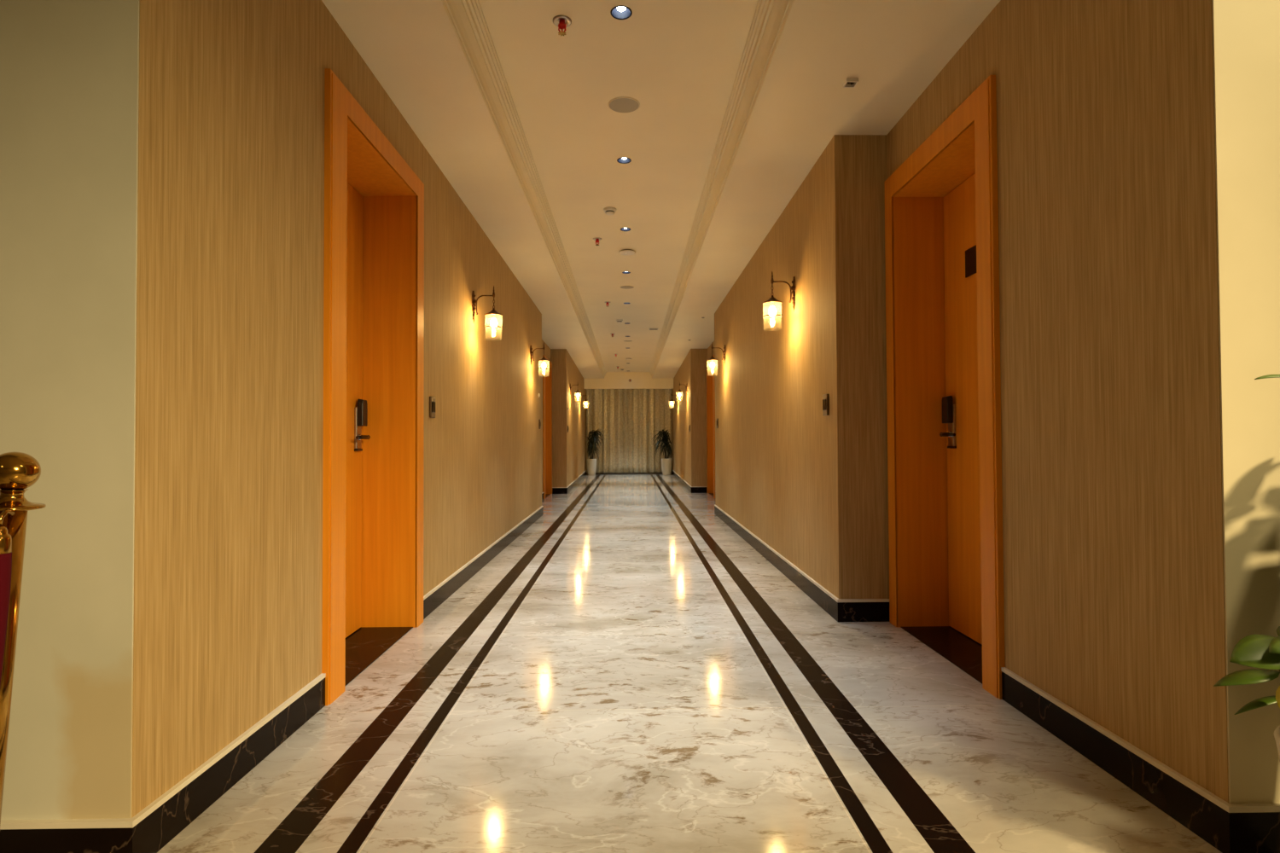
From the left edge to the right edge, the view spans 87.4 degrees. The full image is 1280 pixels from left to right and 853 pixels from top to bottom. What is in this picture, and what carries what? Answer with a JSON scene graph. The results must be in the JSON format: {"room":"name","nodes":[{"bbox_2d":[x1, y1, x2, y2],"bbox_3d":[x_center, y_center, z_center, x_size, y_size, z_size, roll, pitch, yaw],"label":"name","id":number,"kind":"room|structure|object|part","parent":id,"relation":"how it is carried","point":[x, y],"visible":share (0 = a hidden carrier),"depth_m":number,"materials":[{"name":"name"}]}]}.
{"room":"hotel corridor","nodes":[
{"label":"hotel corridor","id":0,"kind":"room"},
{"bbox_2d":[0,0,139,820],"bbox_3d":[-2.712,-0.506,1.634,3.033,3.100,0.140,0,-1,-1],"label":"wall","id":1,"kind":"structure","parent":0,"point":[69,69],"depth_m":1.58,"materials":[{"name":"beige paint"}]},
{"bbox_2d":[0,673,325,852],"bbox_3d":[-2.703,0.990,2.014,3.048,0.122,0.982,0,-1,-1],"label":"baseboard","id":2,"kind":"structure","parent":1,"relation":"attached to","point":[161,821],"depth_m":1.69,"materials":[{"name":"stone"}]},
{"bbox_2d":[131,0,541,818],"bbox_3d":[-1.540,-0.242,5.247,0.585,2.697,7.330,0,-1,-1],"label":"wall","id":3,"kind":"structure","parent":0,"point":[228,618],"depth_m":2.08,"materials":[{"name":"wood"}]},
{"bbox_2d":[321,68,424,705],"bbox_3d":[-1.364,-0.149,3.133,0.351,2.430,1.170,0,-1,-1],"label":"door","id":4,"kind":"structure","parent":3,"relation":"in","point":[374,264],"depth_m":3.57,"materials":[{"name":"orange wood"}]},
{"bbox_3d":[-1.442,0.055,3.457,0.056,0.032,0.133,0,-1,-1],"label":"handle","id":5,"kind":"part","parent":4,"relation":"part of","materials":[{"name":"silver metal"}]},
{"bbox_3d":[-1.364,1.063,3.122,0.320,0.004,0.901,0,-1,-1],"label":"sill","id":6,"kind":"part","parent":4,"relation":"part of","materials":[{"name":"stone"}]},
{"bbox_2d":[429,396,435,418],"bbox_3d":[-1.218,-0.113,3.934,0.018,0.124,0.086,0,-1,-1],"label":"wall plate","id":7,"kind":"object","parent":3,"relation":"attached to","point":[432,399],"visible":1,"depth_m":3.91,"materials":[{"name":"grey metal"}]},
{"bbox_3d":[-1.211,-0.114,3.935,0.004,0.063,0.060,0,-1,-1],"label":"panel","id":8,"kind":"part","parent":7,"relation":"part of","materials":[{"name":"black plastic"}]},
{"bbox_2d":[423,492,543,619],"bbox_3d":[-1.415,1.087,7.467,0.304,0.122,7.545,0,-1,-1],"label":"baseboard","id":9,"kind":"structure","parent":3,"relation":"attached to","point":[435,597],"depth_m":4.89,"materials":[{"name":"stone"}]},
{"bbox_2d":[471,285,502,329],"bbox_3d":[-1.137,-0.849,4.990,0.226,0.401,0.132,0,-1,-1],"label":"wall sconce","id":10,"kind":"object","parent":3,"relation":"attached to","point":[493,314],"visible":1,"depth_m":4.98,"materials":[{"name":"white glass"}]},
{"bbox_3d":[-1.165,-0.906,4.991,0.151,0.150,0.015,0,-1,-1],"label":"arm","id":11,"kind":"part","parent":10,"relation":"part of","materials":[{"name":"brown metal"}]},
{"bbox_3d":[-1.089,-0.739,4.989,0.127,0.180,0.127,0,-1,-1],"label":"lamp shade","id":12,"kind":"part","parent":10,"relation":"part of","materials":[{"name":"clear glass"}]},
{"bbox_3d":[-1.089,-0.773,4.989,0.050,0.068,0.050,0,-1,-1],"label":"bulb","id":13,"kind":"part","parent":10,"relation":"part of","materials":[{"name":"white glass"}]},
{"bbox_2d":[529,343,549,369],"bbox_3d":[-1.182,-0.793,7.909,0.226,0.401,0.132,0,-1,-1],"label":"wall sconce","id":14,"kind":"object","parent":3,"relation":"attached to","point":[544,359],"visible":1,"depth_m":7.90,"materials":[{"name":"white glass"}]},
{"bbox_3d":[-1.134,-0.683,7.908,0.127,0.180,0.127,0,-1,-1],"label":"lamp shade","id":15,"kind":"part","parent":14,"relation":"part of","materials":[{"name":"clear glass"}]},
{"bbox_2d":[538,419,541,429],"bbox_3d":[-1.291,-0.030,8.643,0.018,0.124,0.086,0,-1,-1],"label":"wall plate","id":16,"kind":"object","parent":3,"relation":"attached to","point":[539,421],"visible":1,"depth_m":8.60,"materials":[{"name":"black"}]},
{"bbox_2d":[541,339,550,492],"bbox_3d":[-1.769,-0.139,10.643,0.295,2.697,3.470,0,-1,-1],"label":"wall","id":17,"kind":"structure","parent":0,"point":[547,350],"depth_m":11.21,"materials":[{"name":"paper"}]},
{"bbox_2d":[542,355,552,499],"bbox_3d":[-1.756,0.022,11.808,0.286,2.420,1.105,0,-1,-1],"label":"door","id":18,"kind":"structure","parent":17,"relation":"in","point":[547,374],"depth_m":12.24,"materials":[{"name":"orange wood"}]},
{"bbox_2d":[550,349,586,487],"bbox_3d":[-1.706,-0.039,15.929,0.585,2.697,7.100,0,-1,-1],"label":"wall","id":19,"kind":"structure","parent":0,"point":[568,449],"depth_m":12.41,"materials":[{"name":"paper"}]},
{"bbox_2d":[552,470,586,494],"bbox_3d":[-1.544,1.246,15.825,0.304,0.122,6.964,0,-1,-1],"label":"baseboard","id":20,"kind":"structure","parent":19,"relation":"attached to","point":[555,490],"depth_m":12.49,"materials":[{"name":"stone"}]},
{"bbox_2d":[570,383,581,397],"bbox_3d":[-1.276,-0.692,13.247,0.226,0.401,0.132,0,-1,-1],"label":"wall sconce","id":21,"kind":"object","parent":19,"relation":"attached to","point":[578,392],"visible":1,"depth_m":13.24,"materials":[{"name":"white glass"}]},
{"bbox_2d":[579,392,588,405],"bbox_3d":[-1.366,-0.633,16.346,0.226,0.401,0.132,0,-1,-1],"label":"wall sconce","id":22,"kind":"object","parent":19,"relation":"attached to","point":[585,401],"visible":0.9,"depth_m":16.33,"materials":[{"name":"white glass"}]},
{"bbox_2d":[586,452,672,474],"bbox_3d":[-0.205,-0.128,19.580,3.700,3.000,0.150,0,-1,-1],"label":"wall","id":23,"kind":"structure","parent":0,"point":[672,452],"depth_m":19.48,"materials":[{"name":"paper"}]},
{"bbox_2d":[321,0,1000,378],"bbox_3d":[-0.072,-1.643,10.581,3.700,0.333,17.904,0,-1,-1],"label":"ceiling","id":24,"kind":"structure","parent":0,"point":[680,60],"depth_m":3.64,"materials":[{"name":"paint"}]},
{"bbox_2d":[437,0,606,378],"bbox_3d":[-0.836,-1.563,10.047,0.092,0.184,16.846,0,-1,-1],"label":"crown molding","id":25,"kind":"structure","parent":24,"relation":"attached to","point":[465,19],"depth_m":3.73,"materials":[{"name":"paint"}]},
{"bbox_2d":[552,14,571,36],"bbox_3d":[-0.344,-1.763,2.959,0.084,0.058,0.084,0,-1,-1],"label":"sprinkler","id":26,"kind":"object","parent":24,"relation":"attached to","point":[561,21],"visible":1,"depth_m":2.95,"materials":[{"name":"metal"}]},
{"bbox_2d":[593,237,601,245],"bbox_3d":[-0.394,-1.702,6.178,0.084,0.058,0.084,0,-1,-1],"label":"sprinkler","id":27,"kind":"object","parent":24,"relation":"attached to","point":[596,239],"visible":1,"depth_m":6.17,"materials":[{"name":"red paint"}]},
{"bbox_2d":[603,206,616,215],"bbox_3d":[-0.241,-1.724,5.381,0.104,0.046,0.104,0,-1,-1],"label":"smoke detector","id":28,"kind":"object","parent":24,"relation":"attached to","point":[609,211],"visible":1,"depth_m":5.35,"materials":[{"name":"beige plastic"}]},
{"bbox_2d":[610,5,632,19],"bbox_3d":[-0.081,-1.821,2.904,0.095,0.058,0.095,0,-1,-1],"label":"recessed light","id":29,"kind":"object","parent":24,"relation":"in","point":[620,12],"visible":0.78,"depth_m":2.93,"materials":[{"name":"silver metal"}]},
{"bbox_2d":[608,96,639,112],"bbox_3d":[-0.088,-1.776,3.704,0.176,0.006,0.176,0,-1,-1],"label":"ceiling speaker","id":30,"kind":"object","parent":24,"relation":"attached to","point":[622,104],"visible":1,"depth_m":3.69,"materials":[{"name":"paint"}]},
{"bbox_2d":[616,157,631,163],"bbox_3d":[-0.105,-1.792,4.444,0.095,0.058,0.095,0,-1,-1],"label":"recessed light","id":31,"kind":"object","parent":24,"relation":"in","point":[623,160],"visible":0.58,"depth_m":4.47,"materials":[{"name":"silver metal"}]},
{"bbox_2d":[620,227,630,231],"bbox_3d":[-0.128,-1.764,5.903,0.095,0.058,0.095,0,-1,-1],"label":"recessed light","id":32,"kind":"object","parent":24,"relation":"in","point":[621,229],"visible":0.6,"depth_m":5.93,"materials":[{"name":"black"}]},
{"bbox_2d":[619,285,634,289],"bbox_3d":[-0.157,-1.692,8.132,0.176,0.006,0.176,0,-1,-1],"label":"ceiling speaker","id":33,"kind":"object","parent":24,"relation":"attached to","point":[625,287],"visible":1,"depth_m":8.11,"materials":[{"name":"beige plastic"}]},
{"bbox_2d":[618,249,635,255],"bbox_3d":[-0.125,-1.710,6.582,0.164,0.030,0.164,0,-1,-1],"label":"speaker","id":34,"kind":"object","parent":24,"relation":"attached to","point":[626,252],"visible":1,"depth_m":6.56},
{"bbox_2d":[583,372,673,389],"bbox_3d":[-0.308,-1.290,18.500,2.506,0.498,0.050,0,-1,-1],"label":"beam","id":35,"kind":"structure","parent":24,"relation":"attached to","point":[612,380],"depth_m":18.48,"materials":[{"name":"paint"}]},
{"bbox_2d":[586,389,672,473],"bbox_3d":[-0.316,-0.033,19.321,2.467,2.730,0.140,0,-1,-1],"label":"curtain","id":36,"kind":"object","parent":24,"relation":"hanging from","point":[628,420],"visible":0.81,"depth_m":19.29,"materials":[{"name":"fabric"}]},
{"bbox_2d":[649,0,797,378],"bbox_3d":[0.434,-1.569,10.067,0.092,0.184,16.846,0,-1,-1],"label":"crown molding","id":37,"kind":"structure","parent":24,"relation":"attached to","point":[771,18],"depth_m":3.75,"materials":[{"name":"paint"}]},
{"bbox_2d":[843,78,858,87],"bbox_3d":[0.989,-1.614,3.147,0.056,0.016,0.056,0,-1,-1],"label":"ceiling box","id":38,"kind":"object","parent":24,"relation":"attached to","point":[849,83],"visible":1,"depth_m":3.15,"materials":[{"name":"beige plastic"}]},
{"bbox_2d":[157,473,1221,852],"bbox_3d":[-0.114,1.196,7.678,8.400,0.100,23.800,0,-1,-1],"label":"floor","id":39,"kind":"structure","parent":0,"point":[629,673],"depth_m":2.26,"materials":[{"name":"beige stone"}]},
{"bbox_2d":[0,452,46,826],"bbox_3d":[-1.319,0.541,1.330,0.300,0.981,0.300,0,-1,-1],"label":"stanchion","id":40,"kind":"object","parent":39,"relation":"on","point":[19,471],"visible":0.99,"depth_m":1.33,"materials":[{"name":"gold metal"}]},
{"bbox_2d":[0,509,14,687],"bbox_3d":[-1.262,0.569,1.272,0.141,0.822,0.070,-1,-1,16],"label":"rope","id":41,"kind":"object","parent":40,"relation":"hanging from","point":[5,538],"visible":1,"depth_m":1.26,"materials":[{"name":"red fabric"}]},
{"bbox_3d":[-1.263,0.610,1.269,0.142,0.741,0.058,0,-1,11],"label":"cord","id":42,"kind":"part","parent":41,"relation":"part of","materials":[{"name":"red fabric"}]},
{"bbox_2d":[586,429,605,475],"bbox_3d":[-1.228,0.714,18.670,0.534,1.291,0.485,0,-1,-1],"label":"potted plant","id":43,"kind":"object","parent":39,"relation":"on","point":[591,463],"visible":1,"depth_m":18.61,"materials":[{"name":"green plant"}]},
{"bbox_3d":[-1.351,1.131,18.713,0.276,0.460,0.276,0,-1,-1],"label":"pot","id":44,"kind":"part","parent":43,"relation":"part of","materials":[{"name":"white ceramic"}]},
{"bbox_3d":[-1.340,0.551,18.731,0.162,0.783,0.068,0,-1,8],"label":"stem","id":45,"kind":"part","parent":43,"relation":"part of","materials":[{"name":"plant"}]},
{"bbox_2d":[651,429,672,475],"bbox_3d":[0.602,0.694,18.677,0.591,1.314,0.578,0,-1,-1],"label":"potted plant","id":46,"kind":"object","parent":39,"relation":"on","point":[666,462],"visible":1,"depth_m":18.65,"materials":[{"name":"green plant"}]},
{"bbox_3d":[0.731,0.542,18.763,0.163,0.783,0.067,0,-1,-9],"label":"stem","id":47,"kind":"part","parent":46,"relation":"part of","materials":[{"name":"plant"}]},
{"bbox_3d":[0.748,1.122,18.746,0.300,0.460,0.300,0,-1,-1],"label":"pot","id":48,"kind":"part","parent":46,"relation":"part of","materials":[{"name":"white ceramic"}]},
{"bbox_2d":[1213,374,1279,762],"bbox_3d":[1.555,0.455,1.304,0.663,1.126,0.460,0,-1,-26],"label":"leafy plant","id":49,"kind":"object","parent":39,"relation":"on","point":[1256,651],"visible":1,"depth_m":1.34,"materials":[{"name":"green plant"}]},
{"bbox_3d":[1.503,0.837,1.338,0.340,0.362,0.340,0,-1,-1],"label":"pot","id":50,"kind":"part","parent":49,"relation":"part of","materials":[{"name":"white ceramic"}]},
{"bbox_2d":[671,349,707,486],"bbox_3d":[1.296,-0.052,15.976,0.811,2.697,7.100,0,-1,-1],"label":"wall","id":51,"kind":"structure","parent":0,"point":[689,449],"depth_m":12.45,"materials":[{"name":"paper"}]},
{"bbox_2d":[669,394,678,405],"bbox_3d":[0.823,-0.642,16.380,0.226,0.401,0.132,0,-1,-1],"label":"wall sconce","id":52,"kind":"object","parent":51,"relation":"attached to","point":[671,400],"visible":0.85,"depth_m":16.36,"materials":[{"name":"white glass"}]},
{"bbox_2d":[675,382,687,397],"bbox_3d":[0.830,-0.701,13.280,0.226,0.401,0.132,0,-1,-1],"label":"wall sconce","id":53,"kind":"object","parent":51,"relation":"attached to","point":[679,392],"visible":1,"depth_m":13.27,"materials":[{"name":"white glass"}]},
{"bbox_2d":[671,469,706,493],"bbox_3d":[1.046,1.234,15.866,0.325,0.122,6.964,0,-1,-1],"label":"baseboard","id":54,"kind":"structure","parent":51,"relation":"attached to","point":[691,489],"depth_m":12.39,"materials":[{"name":"stone"}]},
{"bbox_2d":[707,341,714,359],"bbox_3d":[1.533,-0.153,10.695,0.500,2.697,3.470,0,-1,-1],"label":"wall","id":55,"kind":"structure","parent":0,"point":[709,349],"depth_m":11.97,"materials":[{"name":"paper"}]},
{"bbox_2d":[705,354,715,498],"bbox_3d":[1.383,0.008,11.857,0.286,2.420,1.105,0,-1,-1],"label":"door","id":56,"kind":"structure","parent":55,"relation":"in","point":[710,373],"depth_m":12.29,"materials":[{"name":"orange wood"}]},
{"bbox_2d":[714,134,889,599],"bbox_3d":[1.445,-0.236,6.321,0.811,2.697,5.275,0,-1,-1],"label":"wall","id":57,"kind":"structure","parent":0,"point":[810,485],"depth_m":4.05,"materials":[{"name":"wood"}]},
{"bbox_2d":[706,342,726,369],"bbox_3d":[0.902,-0.803,7.922,0.226,0.401,0.132,0,-1,-1],"label":"wall sconce","id":58,"kind":"object","parent":57,"relation":"attached to","point":[712,359],"visible":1,"depth_m":7.91,"materials":[{"name":"white glass"}]},
{"bbox_3d":[0.856,-0.692,7.919,0.127,0.180,0.127,0,-1,-1],"label":"lamp shade","id":59,"kind":"part","parent":58,"relation":"part of","materials":[{"name":"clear glass"}]},
{"bbox_2d":[762,271,796,319],"bbox_3d":[0.954,-0.866,4.593,0.226,0.401,0.132,0,-1,-1],"label":"wall sconce","id":60,"kind":"object","parent":57,"relation":"attached to","point":[771,302],"visible":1,"depth_m":4.58,"materials":[{"name":"white glass"}]},
{"bbox_3d":[0.907,-0.755,4.590,0.127,0.180,0.127,0,-1,-1],"label":"lamp shade","id":61,"kind":"part","parent":60,"relation":"part of","materials":[{"name":"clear glass"}]},
{"bbox_3d":[0.907,-0.789,4.590,0.050,0.068,0.050,0,-1,-1],"label":"bulb","id":62,"kind":"part","parent":60,"relation":"part of","materials":[{"name":"white glass"}]},
{"bbox_3d":[0.982,-0.923,4.594,0.151,0.150,0.015,0,-1,-1],"label":"arm","id":63,"kind":"part","parent":60,"relation":"part of","materials":[{"name":"brown metal"}]},
{"bbox_2d":[714,505,889,622],"bbox_3d":[1.177,1.075,7.461,0.324,0.122,7.638,0,-1,-1],"label":"baseboard","id":64,"kind":"structure","parent":57,"relation":"attached to","point":[841,610],"depth_m":4.00,"materials":[{"name":"stone"}]},
{"bbox_2d":[822,393,829,415],"bbox_3d":[1.070,-0.125,3.860,0.018,0.124,0.086,0,-1,-1],"label":"wall plate","id":65,"kind":"object","parent":57,"relation":"attached to","point":[825,397],"visible":1,"depth_m":3.83,"materials":[{"name":"black"}]},
{"bbox_3d":[1.063,-0.126,3.860,0.004,0.063,0.060,0,-1,-1],"label":"panel","id":66,"kind":"part","parent":65,"relation":"part of","materials":[{"name":"black plastic"}]},
{"bbox_2d":[886,0,1228,802],"bbox_3d":[1.647,-0.306,2.660,0.520,2.697,2.055,0,-1,-1],"label":"wall","id":67,"kind":"structure","parent":0,"point":[1113,538],"depth_m":1.99,"materials":[{"name":"wood"}]},
{"bbox_2d":[884,75,1005,699],"bbox_3d":[1.523,-0.153,3.124,0.336,2.410,1.083,0,-1,-1],"label":"door","id":68,"kind":"structure","parent":67,"relation":"in","point":[945,548],"depth_m":3.44,"materials":[{"name":"orange wood"}]},
{"bbox_3d":[1.534,1.050,3.108,0.305,0.004,0.859,0,-1,-1],"label":"sill","id":69,"kind":"part","parent":68,"relation":"part of","materials":[{"name":"stone"}]},
{"bbox_3d":[1.585,0.040,3.424,0.056,0.032,0.133,0,-1,-1],"label":"handle","id":70,"kind":"part","parent":68,"relation":"part of","materials":[{"name":"metal"}]},
{"bbox_2d":[1211,0,1279,803],"bbox_3d":[2.787,-0.531,1.720,2.768,3.100,0.140,0,-1,-1],"label":"wall","id":71,"kind":"structure","parent":0,"point":[1246,33],"depth_m":1.62,"materials":[{"name":"beige paint"}]},
{"bbox_2d":[1000,667,1279,852],"bbox_3d":[2.780,0.966,2.094,2.784,0.122,0.972,0,-1,-1],"label":"baseboard","id":72,"kind":"structure","parent":71,"relation":"attached to","point":[1226,827],"depth_m":1.81,"materials":[{"name":"stone"}]}
]}

